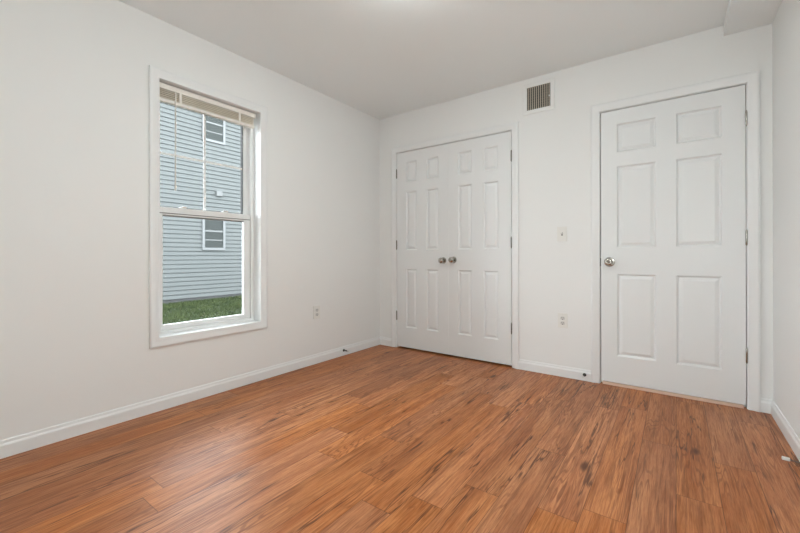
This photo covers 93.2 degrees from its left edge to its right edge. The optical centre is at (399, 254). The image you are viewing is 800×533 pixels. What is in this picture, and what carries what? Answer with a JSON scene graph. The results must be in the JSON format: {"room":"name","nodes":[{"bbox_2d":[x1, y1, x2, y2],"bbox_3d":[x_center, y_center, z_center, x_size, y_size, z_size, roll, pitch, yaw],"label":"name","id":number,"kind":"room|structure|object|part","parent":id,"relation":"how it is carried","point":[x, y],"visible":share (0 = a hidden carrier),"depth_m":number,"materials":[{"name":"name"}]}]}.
{"room":"empty bedroom","nodes":[
{"label":"empty bedroom","id":0,"kind":"room"},
{"bbox_2d":[0,0,379,439],"bbox_3d":[-0.977,-0.251,3.211,0.140,2.448,5.170,0,0,36],"label":"wall","id":1,"kind":"structure","parent":0,"point":[74,74],"depth_m":2.20,"materials":[{"name":"paint"}]},
{"bbox_2d":[0,337,379,458],"bbox_3d":[-1.285,0.930,2.655,0.012,0.084,3.630,0,0,36],"label":"baseboard","id":2,"kind":"structure","parent":1,"relation":"attached to","point":[15,445],"depth_m":2.33,"materials":[{"name":"paint"}]},
{"bbox_2d":[149,65,267,348],"bbox_3d":[-1.360,-0.293,2.700,0.193,1.736,0.826,0,0,36],"label":"window","id":3,"kind":"structure","parent":1,"relation":"in","point":[253,216],"depth_m":2.75,"materials":[{"name":"paint"}]},
{"bbox_3d":[-1.387,0.090,2.720,0.029,0.810,0.660,0,0,36],"label":"sash","id":4,"kind":"part","parent":3,"relation":"part of","materials":[{"name":"white plastic"}]},
{"bbox_3d":[-1.403,-0.293,2.731,0.087,1.622,0.712,0,0,36],"label":"frame","id":5,"kind":"part","parent":3,"relation":"part of","materials":[{"name":"white plastic"}]},
{"bbox_2d":[160,82,255,190],"bbox_3d":[-1.338,-0.759,2.676,0.048,0.679,0.686,0,0,36],"label":"window blind","id":6,"kind":"object","parent":3,"relation":"attached to","point":[171,95],"visible":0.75,"depth_m":2.62,"materials":[{"name":"beige plastic"}]},
{"bbox_3d":[-1.343,-0.993,2.676,0.031,0.021,0.678,0,0,36],"label":"rail","id":7,"kind":"part","parent":6,"relation":"part of","materials":[{"name":"beige plastic"}]},
{"bbox_3d":[-1.350,0.523,2.692,0.135,0.012,0.712,0,0,36],"label":"sill","id":8,"kind":"part","parent":3,"relation":"part of","materials":[{"name":"paint"}]},
{"bbox_3d":[-1.419,-0.673,2.744,0.029,0.811,0.660,0,0,36],"label":"sash","id":9,"kind":"part","parent":3,"relation":"part of","materials":[{"name":"white plastic"}]},
{"bbox_2d":[313,305,319,318],"bbox_3d":[-0.747,0.515,3.398,0.009,0.117,0.074,0,0,36],"label":"wall outlet","id":10,"kind":"object","parent":1,"relation":"attached to","point":[316,309],"visible":1,"depth_m":3.39,"materials":[{"name":"white plastic"}]},
{"bbox_2d":[0,345,799,532],"bbox_3d":[0.329,1.000,2.258,3.368,0.060,5.170,0,0,36],"label":"floor","id":11,"kind":"structure","parent":0,"point":[379,438],"depth_m":1.74,"materials":[{"name":"brown wood"}]},
{"bbox_2d":[602,381,743,408],"bbox_3d":[1.874,0.960,2.655,0.794,0.019,0.106,0,0,36],"label":"threshold","id":12,"kind":"object","parent":11,"relation":"on","point":[603,382],"visible":0.49,"depth_m":2.58,"materials":[{"name":"brown wood"}]},
{"bbox_2d":[782,456,799,462],"bbox_3d":[1.832,0.961,1.771,0.064,0.013,0.017,0,0,44],"label":"cable","id":13,"kind":"object","parent":11,"relation":"on","point":[783,457],"visible":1,"depth_m":1.78,"materials":[{"name":"white plastic"}]},
{"bbox_2d":[119,0,728,119],"bbox_3d":[0.326,-1.528,2.262,3.368,0.100,5.170,0,0,36],"label":"ceiling","id":14,"kind":"structure","parent":0,"point":[381,59],"depth_m":2.56,"materials":[{"name":"paint"}]},
{"bbox_2d":[724,0,781,35],"bbox_3d":[1.110,-1.447,0.910,0.227,0.069,3.630,0,0,36],"label":"soffit","id":15,"kind":"structure","parent":14,"relation":"attached to","point":[741,15],"depth_m":2.22,"materials":[{"name":"paint"}]},
{"bbox_2d":[380,24,772,399],"bbox_3d":[1.060,-0.253,3.264,3.088,2.448,0.115,0,0,36],"label":"wall","id":16,"kind":"structure","parent":0,"point":[555,144],"depth_m":2.99,"materials":[{"name":"paint"}]},
{"bbox_2d":[396,144,447,353],"bbox_3d":[0.203,-0.055,3.798,0.619,2.022,0.101,0,0,36],"label":"door","id":17,"kind":"structure","parent":16,"relation":"in","point":[421,174],"depth_m":3.80,"materials":[{"name":"white paint"}]},
{"bbox_3d":[0.121,-0.858,3.891,0.132,0.210,0.020,0,0,36],"label":"panel","id":18,"kind":"part","parent":17,"relation":"part of","materials":[{"name":"white paint"}]},
{"bbox_3d":[0.121,-0.350,3.890,0.132,0.601,0.020,0,0,36],"label":"panel","id":19,"kind":"part","parent":17,"relation":"part of","materials":[{"name":"white paint"}]},
{"bbox_3d":[0.122,0.448,3.888,0.132,0.606,0.020,0,0,36],"label":"panel","id":20,"kind":"part","parent":17,"relation":"part of","materials":[{"name":"white paint"}]},
{"bbox_3d":[0.325,-0.859,3.742,0.137,0.210,0.020,0,0,36],"label":"panel","id":21,"kind":"part","parent":17,"relation":"part of","materials":[{"name":"white paint"}]},
{"bbox_3d":[0.325,-0.351,3.741,0.137,0.601,0.020,0,0,36],"label":"panel","id":22,"kind":"part","parent":17,"relation":"part of","materials":[{"name":"white paint"}]},
{"bbox_3d":[0.326,0.448,3.740,0.137,0.606,0.020,0,0,36],"label":"panel","id":23,"kind":"part","parent":17,"relation":"part of","materials":[{"name":"white paint"}]},
{"bbox_2d":[391,121,518,368],"bbox_3d":[0.494,-0.081,3.665,1.355,2.106,0.133,0,0,36],"label":"door frame","id":24,"kind":"structure","parent":16,"relation":"attached to","point":[514,126],"depth_m":3.33,"materials":[{"name":"paint"}]},
{"bbox_2d":[448,131,511,364],"bbox_3d":[0.706,-0.056,3.431,0.624,2.022,0.101,0,0,36],"label":"door","id":25,"kind":"structure","parent":16,"relation":"in","point":[479,169],"depth_m":3.43,"materials":[{"name":"white paint"}]},
{"bbox_3d":[0.609,-0.859,3.534,0.140,0.210,0.020,0,0,36],"label":"panel","id":26,"kind":"part","parent":25,"relation":"part of","materials":[{"name":"white paint"}]},
{"bbox_3d":[0.610,-0.352,3.533,0.140,0.601,0.020,0,0,36],"label":"panel","id":27,"kind":"part","parent":25,"relation":"part of","materials":[{"name":"white paint"}]},
{"bbox_3d":[0.611,0.447,3.532,0.140,0.606,0.020,0,0,36],"label":"panel","id":28,"kind":"part","parent":25,"relation":"part of","materials":[{"name":"white paint"}]},
{"bbox_3d":[0.815,-0.860,3.384,0.140,0.210,0.020,0,0,36],"label":"panel","id":29,"kind":"part","parent":25,"relation":"part of","materials":[{"name":"white paint"}]},
{"bbox_3d":[0.816,-0.352,3.383,0.140,0.601,0.020,0,0,36],"label":"panel","id":30,"kind":"part","parent":25,"relation":"part of","materials":[{"name":"white paint"}]},
{"bbox_3d":[0.817,0.446,3.381,0.140,0.606,0.020,0,0,36],"label":"panel","id":31,"kind":"part","parent":25,"relation":"part of","materials":[{"name":"white paint"}]},
{"bbox_2d":[523,77,554,115],"bbox_3d":[1.142,-1.305,3.125,0.258,0.258,0.014,0,0,36],"label":"air vent","id":32,"kind":"object","parent":16,"relation":"in","point":[539,96],"visible":1,"depth_m":3.12,"materials":[{"name":"metal"}]},
{"bbox_2d":[557,227,566,240],"bbox_3d":[1.289,-0.166,3.014,0.074,0.117,0.017,0,0,36],"label":"light switch","id":33,"kind":"object","parent":16,"relation":"attached to","point":[561,231],"visible":1,"depth_m":3.01,"materials":[{"name":"white plastic"}]},
{"bbox_2d":[558,313,567,327],"bbox_3d":[1.296,0.524,3.014,0.074,0.117,0.009,0,0,36],"label":"wall outlet","id":34,"kind":"object","parent":16,"relation":"attached to","point":[562,317],"visible":1,"depth_m":3.01,"materials":[{"name":"white plastic"}]},
{"bbox_2d":[380,337,771,413],"bbox_3d":[1.023,0.929,3.210,3.088,0.084,0.012,0,0,36],"label":"baseboard","id":35,"kind":"structure","parent":16,"relation":"attached to","point":[551,369],"depth_m":3.03,"materials":[{"name":"paint"}]},
{"bbox_2d":[601,85,747,404],"bbox_3d":[1.839,-0.063,2.602,0.822,2.015,0.104,0,0,36],"label":"door","id":36,"kind":"structure","parent":16,"relation":"in","point":[674,233],"depth_m":2.59,"materials":[{"name":"white paint"}]},
{"bbox_3d":[1.536,0.053,2.786,0.056,0.056,0.034,0,0,36],"label":"knob","id":37,"kind":"part","parent":36,"relation":"part of","materials":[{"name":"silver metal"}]},
{"bbox_3d":[1.705,-0.862,2.735,0.240,0.210,0.020,0,0,36],"label":"panel","id":38,"kind":"part","parent":36,"relation":"part of","materials":[{"name":"white paint"}]},
{"bbox_3d":[1.705,-0.354,2.734,0.240,0.601,0.020,0,0,36],"label":"panel","id":39,"kind":"part","parent":36,"relation":"part of","materials":[{"name":"white paint"}]},
{"bbox_3d":[1.706,0.444,2.733,0.240,0.606,0.020,0,0,36],"label":"panel","id":40,"kind":"part","parent":36,"relation":"part of","materials":[{"name":"white paint"}]},
{"bbox_3d":[1.990,-0.862,2.526,0.239,0.210,0.020,0,0,36],"label":"panel","id":41,"kind":"part","parent":36,"relation":"part of","materials":[{"name":"white paint"}]},
{"bbox_3d":[1.991,-0.355,2.526,0.239,0.601,0.020,0,0,36],"label":"panel","id":42,"kind":"part","parent":36,"relation":"part of","materials":[{"name":"white paint"}]},
{"bbox_3d":[1.992,0.444,2.524,0.239,0.606,0.020,0,0,36],"label":"panel","id":43,"kind":"part","parent":36,"relation":"part of","materials":[{"name":"white paint"}]},
{"bbox_2d":[591,70,760,411],"bbox_3d":[1.874,-0.084,2.659,0.944,2.106,0.133,0,0,36],"label":"door frame","id":44,"kind":"structure","parent":16,"relation":"attached to","point":[751,80],"depth_m":2.37,"materials":[{"name":"paint"}]},
{"bbox_2d":[772,0,799,438],"bbox_3d":[1.631,-0.257,1.309,0.140,2.448,5.170,0,0,36],"label":"wall","id":45,"kind":"structure","parent":0,"point":[786,23],"depth_m":2.02,"materials":[{"name":"paint"}]},
{"bbox_2d":[771,400,799,461],"bbox_3d":[1.199,0.925,0.843,0.012,0.084,3.630,0,0,36],"label":"baseboard","id":46,"kind":"structure","parent":45,"relation":"attached to","point":[786,429],"depth_m":1.98,"materials":[{"name":"paint"}]},
{"label":"outside","id":47,"kind":"structure","parent":0,"visible":0},
{"bbox_2d":[163,295,241,324],"bbox_3d":[-9.731,1.830,13.279,25.840,0.300,42.000,0,0,36],"label":"ground","id":48,"kind":"structure","parent":47,"point":[217,299],"depth_m":10.98,"materials":[{"name":"plant"}]},
{"bbox_2d":[160,102,241,303],"bbox_3d":[-9.632,-3.208,17.112,8.400,9.828,18.100,0,0,36],"label":"neighbouring house","id":49,"kind":"structure","parent":48,"relation":"on","point":[202,258],"depth_m":13.82,"materials":[{"name":"blue"}]},
{"bbox_3d":[-7.013,-0.889,14.263,0.006,1.254,0.709,0,0,36],"label":"pane","id":50,"kind":"part","parent":49,"relation":"part of","materials":[{"name":"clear glass"}]},
{"bbox_3d":[-7.017,-4.939,14.270,0.006,1.254,0.709,0,0,36],"label":"pane","id":51,"kind":"part","parent":49,"relation":"part of","materials":[{"name":"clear glass"}]},
{"bbox_3d":[-7.010,-4.939,14.265,0.020,0.060,0.709,0,0,36],"label":"meeting rail","id":52,"kind":"part","parent":49,"relation":"part of","materials":[{"name":"white plastic"}]},
{"bbox_2d":[215,191,222,196],"bbox_3d":[-6.888,-2.321,14.397,0.130,0.190,0.230,0,0,36],"label":"vent hood","id":53,"kind":"object","parent":49,"relation":"attached to","point":[217,193],"depth_m":14.35,"materials":[{"name":"white plastic"}]}
]}

